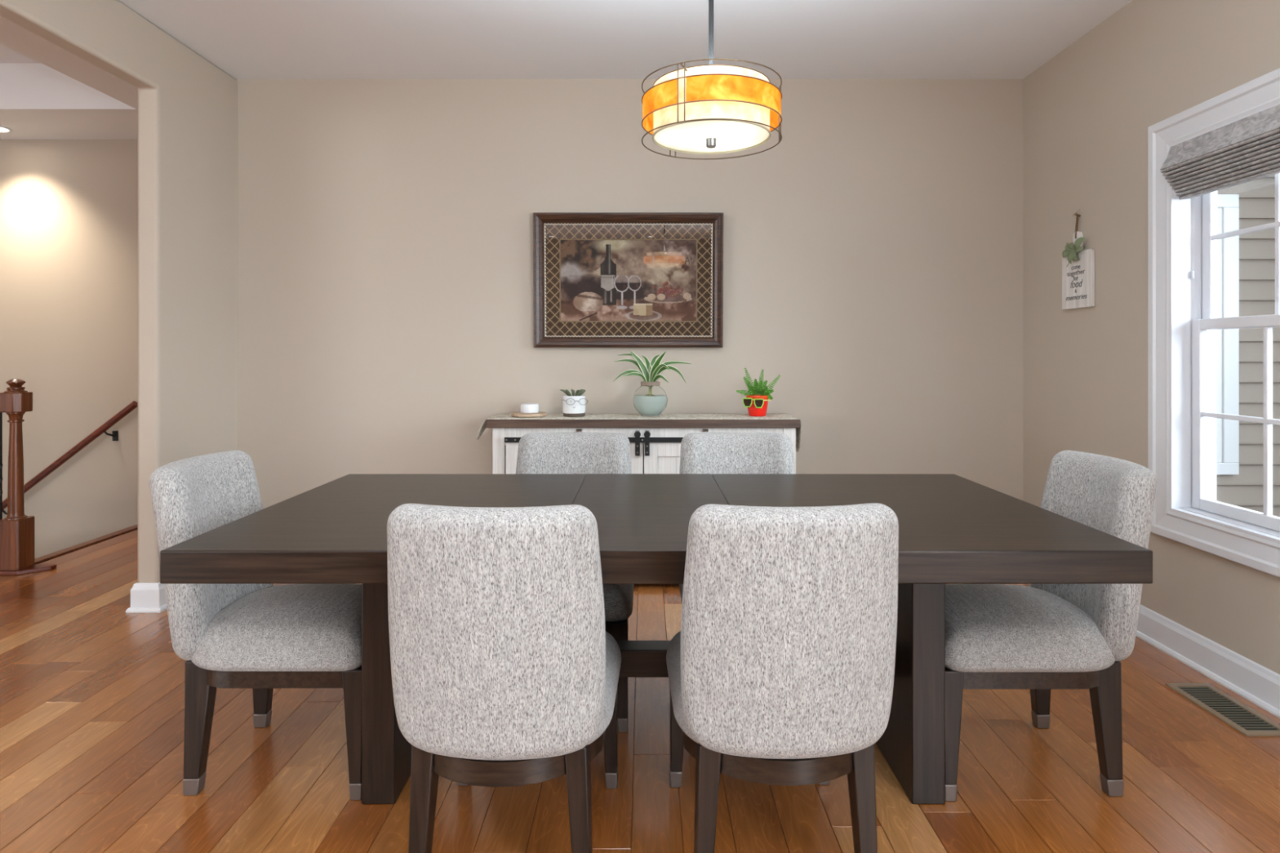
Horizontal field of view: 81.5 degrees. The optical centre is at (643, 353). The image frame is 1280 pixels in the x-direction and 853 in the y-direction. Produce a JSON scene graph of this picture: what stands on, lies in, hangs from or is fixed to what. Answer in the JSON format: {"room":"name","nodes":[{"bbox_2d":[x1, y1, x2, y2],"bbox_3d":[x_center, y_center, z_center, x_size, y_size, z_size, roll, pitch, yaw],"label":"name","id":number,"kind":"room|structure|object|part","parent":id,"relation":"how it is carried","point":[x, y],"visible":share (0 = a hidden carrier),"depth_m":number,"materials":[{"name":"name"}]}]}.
{"room":"dining room","nodes":[
{"label":"dining room","id":0,"kind":"room"},
{"bbox_2d":[0,139,137,559],"bbox_3d":[-4.625,1.145,5.260,4.750,5.310,0.120,0,0,0],"label":"wall","id":1,"kind":"structure","parent":0,"point":[68,208],"depth_m":5.20,"materials":[{"name":"beige paint"}]},
{"bbox_2d":[2,400,137,515],"bbox_3d":[-4.142,0.830,5.154,1.294,1.008,0.093,0,0,0],"label":"wall handrail","id":2,"kind":"object","parent":1,"relation":"attached to","point":[134,404],"visible":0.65,"depth_m":5.11,"materials":[{"name":"brown wood"}]},
{"bbox_2d":[34,524,137,564],"bbox_3d":[-3.525,1.213,4.650,0.070,0.034,1.100,0,0,0],"label":"trim","id":3,"kind":"structure","parent":1,"relation":"attached to","point":[68,550],"depth_m":4.65,"materials":[{"name":"brown wood"}]},
{"bbox_2d":[0,0,237,582],"bbox_3d":[-2.322,-0.168,0.635,0.104,2.736,7.270,0,0,0],"label":"wall","id":4,"kind":"structure","parent":0,"point":[188,104],"depth_m":3.60,"materials":[{"name":"beige paint"}]},
{"bbox_2d":[125,582,167,613],"bbox_3d":[-2.322,1.135,3.871,0.160,0.130,0.858,0,0,0],"label":"baseboard","id":5,"kind":"structure","parent":4,"relation":"attached to","point":[145,597],"depth_m":3.46,"materials":[{"name":"white wood"}]},
{"bbox_2d":[0,0,1131,139],"bbox_3d":[-2.350,-1.700,-1.350,9.300,0.400,13.300,0,0,0],"label":"ceiling","id":6,"kind":"structure","parent":0,"point":[246,39],"depth_m":3.66,"materials":[{"name":"white paint"}]},
{"bbox_2d":[0,125,13,133],"bbox_3d":[-4.300,-1.496,4.930,0.176,0.007,0.176,0,0,0],"label":"recessed light","id":7,"kind":"object","parent":6,"relation":"in","point":[2,129],"visible":1,"depth_m":4.96,"materials":[{"name":"white"}]},
{"bbox_2d":[641,0,782,159],"bbox_3d":[0.172,-1.032,1.900,0.357,1.006,0.357,0,0,0],"label":"pendant lamp","id":8,"kind":"object","parent":6,"relation":"hanging from","point":[709,108],"visible":1,"depth_m":1.79,"materials":[{"name":"orange glass"}]},
{"bbox_3d":[0.080,-0.615,1.749,0.003,0.139,0.003,0,0,-30],"label":"wire post","id":9,"kind":"part","parent":8,"relation":"part of","materials":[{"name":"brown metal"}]},
{"bbox_3d":[0.095,-0.615,1.740,0.003,0.139,0.003,0,0,-30],"label":"wire post","id":10,"kind":"part","parent":8,"relation":"part of","materials":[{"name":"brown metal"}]},
{"bbox_3d":[0.172,-1.081,1.900,0.013,0.871,0.013,0,0,0],"label":"rod","id":11,"kind":"part","parent":8,"relation":"part of","materials":[{"name":"silver metal"}]},
{"bbox_3d":[0.172,-0.620,1.900,0.296,0.126,0.296,0,0,0],"label":"lamp shade","id":12,"kind":"part","parent":8,"relation":"part of","materials":[{"name":"orange glass"}]},
{"bbox_2d":[652,117,770,154],"bbox_3d":[0.172,-0.554,1.900,0.301,0.006,0.301,0,0,-31],"label":"diffuser","id":13,"kind":"object","parent":8,"relation":"attached to","point":[682,135],"depth_m":1.87,"materials":[{"name":"white glass"}]},
{"bbox_2d":[235,79,1023,508],"bbox_3d":[-0.052,-0.168,4.210,4.644,2.736,0.120,0,0,0],"label":"wall","id":14,"kind":"structure","parent":0,"point":[873,254],"depth_m":4.15,"materials":[{"name":"beige paint"}]},
{"bbox_2d":[533,212,723,347],"bbox_3d":[-0.086,-0.406,4.108,1.046,0.743,0.069,0,0,0],"label":"framed picture","id":15,"kind":"object","parent":14,"relation":"attached to","point":[602,279],"visible":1,"depth_m":4.12,"materials":[{"name":"brown wood"}]},
{"bbox_2d":[560,240,696,320],"bbox_3d":[-0.086,-0.407,4.120,0.758,0.452,0.001,0,2,0],"label":"print","id":16,"kind":"object","parent":15,"relation":"attached to","point":[602,280],"depth_m":4.12},
{"bbox_2d":[0,529,1279,852],"bbox_3d":[-2.350,1.260,-1.350,9.300,0.120,13.300,0,0,0],"label":"floor","id":17,"kind":"structure","parent":0,"point":[92,691],"depth_m":2.10,"materials":[{"name":"brown wood"}]},
{"bbox_2d":[0,378,56,575],"bbox_3d":[-3.877,0.668,4.090,1.180,1.063,0.150,0,0,0],"label":"stair railing","id":18,"kind":"object","parent":17,"relation":"on","point":[17,529],"visible":1,"depth_m":4.07,"materials":[{"name":"brown wood"}]},
{"bbox_3d":[-3.852,1.189,4.088,1.130,0.022,0.145,0,0,0],"label":"shoe plate","id":19,"kind":"part","parent":18,"relation":"part of","materials":[{"name":"brown wood"}]},
{"bbox_2d":[149,450,361,799],"bbox_3d":[-1.071,0.755,2.215,0.635,0.890,0.471,0,0,0],"label":"dining chair","id":20,"kind":"object","parent":17,"relation":"on","point":[261,637],"visible":0.82,"depth_m":2.02,"materials":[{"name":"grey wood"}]},
{"bbox_3d":[-1.216,0.998,2.045,0.074,0.315,0.058,0,0,0],"label":"leg","id":21,"kind":"part","parent":20,"relation":"part of","materials":[{"name":"brown wood"}]},
{"bbox_3d":[-1.294,0.581,2.215,0.193,0.543,0.462,0,0,0],"label":"backrest","id":22,"kind":"part","parent":20,"relation":"part of","materials":[{"name":"fabric"}]},
{"bbox_3d":[-1.216,0.998,2.385,0.074,0.315,0.058,0,0,0],"label":"leg","id":23,"kind":"part","parent":20,"relation":"part of","materials":[{"name":"brown wood"}]},
{"bbox_3d":[-1.018,0.786,2.215,0.520,0.134,0.472,0,0,0],"label":"seat","id":24,"kind":"part","parent":20,"relation":"part of","materials":[{"name":"fabric"}]},
{"bbox_3d":[-0.783,1.003,2.019,0.058,0.304,0.050,0,0,0],"label":"leg","id":25,"kind":"part","parent":20,"relation":"part of","materials":[{"name":"brown wood"}]},
{"bbox_2d":[386,503,621,852],"bbox_3d":[-0.305,0.755,1.772,0.471,0.890,0.635,0,0,2],"label":"dining chair","id":26,"kind":"object","parent":17,"relation":"on","point":[505,664],"visible":1,"depth_m":1.51,"materials":[{"name":"fabric"}]},
{"bbox_3d":[-0.480,0.998,1.633,0.058,0.315,0.074,0,0,2],"label":"leg","id":27,"kind":"part","parent":26,"relation":"part of","materials":[{"name":"brown wood"}]},
{"bbox_3d":[-0.313,0.581,1.550,0.462,0.543,0.193,0,0,2],"label":"backrest","id":28,"kind":"part","parent":26,"relation":"part of","materials":[{"name":"fabric"}]},
{"bbox_3d":[-0.140,0.998,1.621,0.058,0.315,0.074,0,0,2],"label":"leg","id":29,"kind":"part","parent":26,"relation":"part of","materials":[{"name":"brown wood"}]},
{"bbox_3d":[-0.303,0.786,1.825,0.472,0.134,0.520,0,0,2],"label":"seat","id":30,"kind":"part","parent":26,"relation":"part of","materials":[{"name":"fabric"}]},
{"bbox_3d":[-0.099,1.003,2.053,0.050,0.304,0.058,0,0,2],"label":"leg","id":31,"kind":"part","parent":26,"relation":"part of","materials":[{"name":"brown wood"}]},
{"bbox_2d":[515,431,633,732],"bbox_3d":[-0.272,0.755,2.663,0.471,0.890,0.635,0,0,0],"label":"dining chair","id":32,"kind":"object","parent":17,"relation":"on","point":[586,453],"visible":0.23,"depth_m":2.86,"materials":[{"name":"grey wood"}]},
{"bbox_3d":[-0.272,0.581,2.885,0.462,0.543,0.193,0,0,0],"label":"backrest","id":33,"kind":"part","parent":32,"relation":"part of","materials":[{"name":"fabric"}]},
{"bbox_3d":[-0.272,0.786,2.610,0.472,0.134,0.520,0,0,0],"label":"seat","id":34,"kind":"part","parent":32,"relation":"part of","materials":[{"name":"fabric"}]},
{"bbox_3d":[-0.076,1.003,2.375,0.050,0.304,0.058,0,0,0],"label":"leg","id":35,"kind":"part","parent":32,"relation":"part of","materials":[{"name":"brown wood"}]},
{"bbox_2d":[486,419,799,474],"bbox_3d":[-0.004,0.766,3.934,1.592,0.867,0.381,0,0,0],"label":"sideboard","id":36,"kind":"object","parent":17,"relation":"on","point":[655,444],"visible":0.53,"depth_m":3.77,"materials":[{"name":"white wood"}]},
{"bbox_3d":[-0.741,0.788,3.805,0.062,0.824,0.040,0,0,0],"label":"corner post","id":37,"kind":"part","parent":36,"relation":"part of","materials":[{"name":"white wood"}]},
{"bbox_3d":[-0.354,0.774,3.783,0.696,0.672,0.020,0,0,0],"label":"door frame","id":38,"kind":"part","parent":36,"relation":"part of","materials":[{"name":"white wood"}]},
{"bbox_3d":[0.001,0.436,3.763,1.416,0.026,0.008,0,0,0],"label":"barn rail","id":39,"kind":"part","parent":36,"relation":"part of","materials":[{"name":"black metal"}]},
{"bbox_2d":[476,413,801,452],"bbox_3d":[-0.022,0.424,3.938,1.664,0.186,0.335,0,0,0],"label":"table runner","id":40,"kind":"object","parent":36,"relation":"on","point":[500,416],"visible":0.8,"depth_m":3.85,"materials":[{"name":"grey fabric"}]},
{"bbox_2d":[511,411,546,417],"bbox_3d":[-0.608,0.320,3.930,0.188,0.018,0.188,0,0,0],"label":"coaster","id":41,"kind":"object","parent":40,"relation":"on","point":[540,414],"visible":0.81,"depth_m":3.86,"materials":[{"name":"beige wood"}]},
{"bbox_2d":[520,403,538,413],"bbox_3d":[-0.605,0.287,3.930,0.096,0.048,0.096,0,0,0],"label":"puck","id":42,"kind":"object","parent":41,"relation":"on","point":[524,407],"visible":1,"depth_m":3.89,"materials":[{"name":"white plastic"}]},
{"bbox_2d":[560,389,586,417],"bbox_3d":[-0.370,0.259,3.927,0.126,0.141,0.130,0,0,42],"label":"pot","id":43,"kind":"object","parent":40,"relation":"on","point":[576,410],"visible":1,"depth_m":3.88,"materials":[{"name":"white ceramic"}]},
{"bbox_3d":[-0.370,0.266,3.930,0.122,0.091,0.122,0,0,0],"label":"pot","id":44,"kind":"part","parent":43,"relation":"part of","materials":[{"name":"white ceramic"}]},
{"bbox_3d":[-0.370,0.320,3.930,0.117,0.018,0.117,0,0,0],"label":"pot","id":45,"kind":"part","parent":43,"relation":"part of","materials":[{"name":"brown ceramic"}]},
{"bbox_2d":[561,398,588,404],"bbox_3d":[-0.364,0.249,3.907,0.146,0.036,0.087,0,0,0],"label":"glasses","id":46,"kind":"object","parent":43,"relation":"in","point":[568,398],"visible":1,"depth_m":3.86,"materials":[{"name":"grey"}]},
{"bbox_2d":[632,381,667,417],"bbox_3d":[0.034,0.234,3.935,0.184,0.190,0.184,0,0,0],"label":"glass vase","id":47,"kind":"object","parent":40,"relation":"on","point":[650,399],"visible":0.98,"depth_m":3.87,"materials":[{"name":"teal"}]},
{"bbox_2d":[613,351,691,382],"bbox_3d":[0.048,0.081,3.925,0.423,0.195,0.160,0,0,0],"label":"plant","id":48,"kind":"object","parent":47,"relation":"in","point":[651,371],"visible":0.86,"depth_m":3.91,"materials":[{"name":"green plant"}]},
{"bbox_2d":[746,394,768,416],"bbox_3d":[0.603,0.274,3.950,0.121,0.110,0.121,0,0,0],"label":"pot","id":49,"kind":"object","parent":40,"relation":"on","point":[753,411],"visible":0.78,"depth_m":3.91,"materials":[{"name":"red ceramic"}]},
{"bbox_2d":[742,397,770,408],"bbox_3d":[0.594,0.257,3.932,0.157,0.053,0.098,0,0,0],"label":"sunglasses","id":50,"kind":"object","parent":49,"relation":"in","point":[747,402],"visible":0.96,"depth_m":3.88,"materials":[{"name":"green plastic"}]},
{"bbox_2d":[736,367,780,399],"bbox_3d":[0.605,0.158,3.930,0.158,0.170,0.182,0,0,44],"label":"fern","id":51,"kind":"object","parent":49,"relation":"in","point":[758,389],"visible":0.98,"depth_m":3.93,"materials":[{"name":"green plant"}]},
{"bbox_3d":[0.001,0.422,3.803,1.422,0.092,0.024,0,0,0],"label":"rail","id":52,"kind":"part","parent":36,"relation":"part of","materials":[{"name":"white wood"}]},
{"bbox_3d":[0.352,0.774,3.783,0.704,0.672,0.020,0,0,0],"label":"door frame","id":53,"kind":"part","parent":36,"relation":"part of","materials":[{"name":"white wood"}]},
{"bbox_3d":[0.743,0.788,3.805,0.062,0.824,0.040,0,0,0],"label":"corner post","id":54,"kind":"part","parent":36,"relation":"part of","materials":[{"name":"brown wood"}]},
{"bbox_2d":[160,474,1152,804],"bbox_3d":[0.028,0.822,2.205,2.236,0.757,1.070,0,0,0],"label":"dining table","id":55,"kind":"object","parent":17,"relation":"on","point":[953,528],"visible":0.64,"depth_m":1.98,"materials":[{"name":"brown wood"}]},
{"bbox_2d":[679,431,795,602],"bbox_3d":[0.362,0.755,2.663,0.471,0.890,0.635,0,0,0],"label":"dining chair","id":56,"kind":"object","parent":17,"relation":"on","point":[711,453],"visible":0.18,"depth_m":2.87,"materials":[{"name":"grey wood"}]},
{"bbox_3d":[0.362,0.786,2.610,0.472,0.134,0.520,0,0,0],"label":"seat","id":57,"kind":"part","parent":56,"relation":"part of","materials":[{"name":"fabric"}]},
{"bbox_3d":[0.362,0.581,2.885,0.462,0.543,0.193,0,0,0],"label":"backrest","id":58,"kind":"part","parent":56,"relation":"part of","materials":[{"name":"fabric"}]},
{"bbox_2d":[666,502,898,852],"bbox_3d":[0.303,0.755,1.776,0.471,0.890,0.635,0,0,-2],"label":"dining chair","id":59,"kind":"object","parent":17,"relation":"on","point":[780,663],"visible":1,"depth_m":1.51,"materials":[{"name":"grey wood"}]},
{"bbox_3d":[0.098,1.003,2.059,0.050,0.304,0.058,0,0,-2],"label":"leg","id":60,"kind":"part","parent":59,"relation":"part of","materials":[{"name":"brown wood"}]},
{"bbox_3d":[0.301,0.786,1.830,0.472,0.134,0.520,0,0,-2],"label":"seat","id":61,"kind":"part","parent":59,"relation":"part of","materials":[{"name":"fabric"}]},
{"bbox_3d":[0.137,0.998,1.627,0.058,0.315,0.074,0,0,-2],"label":"leg","id":62,"kind":"part","parent":59,"relation":"part of","materials":[{"name":"brown wood"}]},
{"bbox_3d":[0.310,0.581,1.555,0.462,0.543,0.193,0,0,-2],"label":"backrest","id":63,"kind":"part","parent":59,"relation":"part of","materials":[{"name":"fabric"}]},
{"bbox_3d":[0.477,0.998,1.637,0.058,0.315,0.074,0,0,-2],"label":"leg","id":64,"kind":"part","parent":59,"relation":"part of","materials":[{"name":"brown wood"}]},
{"bbox_2d":[945,450,1157,801],"bbox_3d":[1.119,0.755,2.210,0.635,0.890,0.471,0,0,0],"label":"dining chair","id":65,"kind":"object","parent":17,"relation":"on","point":[1040,638],"visible":0.7,"depth_m":2.02,"materials":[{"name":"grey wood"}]},
{"bbox_3d":[0.830,1.003,2.014,0.058,0.304,0.050,0,0,0],"label":"leg","id":66,"kind":"part","parent":65,"relation":"part of","materials":[{"name":"brown wood"}]},
{"bbox_3d":[1.065,0.786,2.210,0.520,0.134,0.472,0,0,0],"label":"seat","id":67,"kind":"part","parent":65,"relation":"part of","materials":[{"name":"fabric"}]},
{"bbox_3d":[1.263,0.998,2.380,0.074,0.315,0.058,0,0,0],"label":"leg","id":68,"kind":"part","parent":65,"relation":"part of","materials":[{"name":"brown wood"}]},
{"bbox_3d":[1.341,0.581,2.210,0.193,0.543,0.462,0,0,0],"label":"backrest","id":69,"kind":"part","parent":65,"relation":"part of","materials":[{"name":"fabric"}]},
{"bbox_3d":[1.263,0.998,2.040,0.074,0.315,0.058,0,0,0],"label":"leg","id":70,"kind":"part","parent":65,"relation":"part of","materials":[{"name":"brown wood"}]},
{"bbox_2d":[1165,683,1279,736],"bbox_3d":[1.967,1.197,2.510,0.154,0.006,0.364,0,0,0],"label":"floor vent","id":71,"kind":"object","parent":17,"relation":"in","point":[1232,712],"visible":1,"depth_m":2.49,"materials":[{"name":"brown metal"}]},
{"bbox_2d":[1023,0,1279,674],"bbox_3d":[2.195,-0.168,-1.865,0.150,2.736,12.270,0,0,0],"label":"wall","id":72,"kind":"structure","parent":0,"point":[1089,110],"depth_m":3.33,"materials":[{"name":"beige paint"}]},
{"bbox_2d":[1062,209,1094,309],"bbox_3d":[2.099,-0.461,3.610,0.046,0.478,0.244,0,0,0],"label":"wall sign","id":73,"kind":"object","parent":72,"relation":"attached to","point":[1077,264],"visible":1,"depth_m":3.59,"materials":[{"name":"white wood"}]},
{"bbox_2d":[1135,604,1279,718],"bbox_3d":[2.106,1.135,1.675,0.028,0.130,4.950,0,0,0],"label":"baseboard","id":74,"kind":"structure","parent":72,"relation":"attached to","point":[1253,682],"depth_m":2.74,"materials":[{"name":"white wood"}]},
{"bbox_2d":[1147,67,1279,577],"bbox_3d":[2.197,-0.102,2.470,0.206,1.685,1.240,0,0,0],"label":"window","id":75,"kind":"structure","parent":72,"relation":"in","point":[1183,322],"depth_m":2.96,"materials":[{"name":"white wood"}]},
{"bbox_2d":[1160,103,1279,199],"bbox_3d":[2.126,-0.731,2.470,0.120,0.228,1.009,0,0,0],"label":"roman shade","id":76,"kind":"object","parent":75,"relation":"attached to","point":[1246,149],"visible":0.99,"depth_m":2.67,"materials":[{"name":"grey fabric"}]},
{"bbox_3d":[2.220,0.623,2.470,0.160,0.015,1.020,0,0,0],"label":"sill","id":77,"kind":"part","parent":75,"relation":"part of","materials":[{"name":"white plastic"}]},
{"bbox_3d":[2.203,0.238,2.470,0.032,0.751,0.992,0,0,0],"label":"sash frame","id":78,"kind":"part","parent":75,"relation":"part of","materials":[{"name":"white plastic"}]},
{"bbox_3d":[2.244,-0.459,2.470,0.032,0.728,0.992,0,0,0],"label":"sash frame","id":79,"kind":"part","parent":75,"relation":"part of","materials":[{"name":"white plastic"}]},
{"bbox_2d":[1216,174,1279,516],"bbox_3d":[3.950,-0.300,4.655,3.300,4.200,0.190,0,0,0],"label":"wall","id":80,"kind":"structure","parent":0,"point":[1246,263],"depth_m":4.59,"materials":[{"name":"brown"}]}
]}

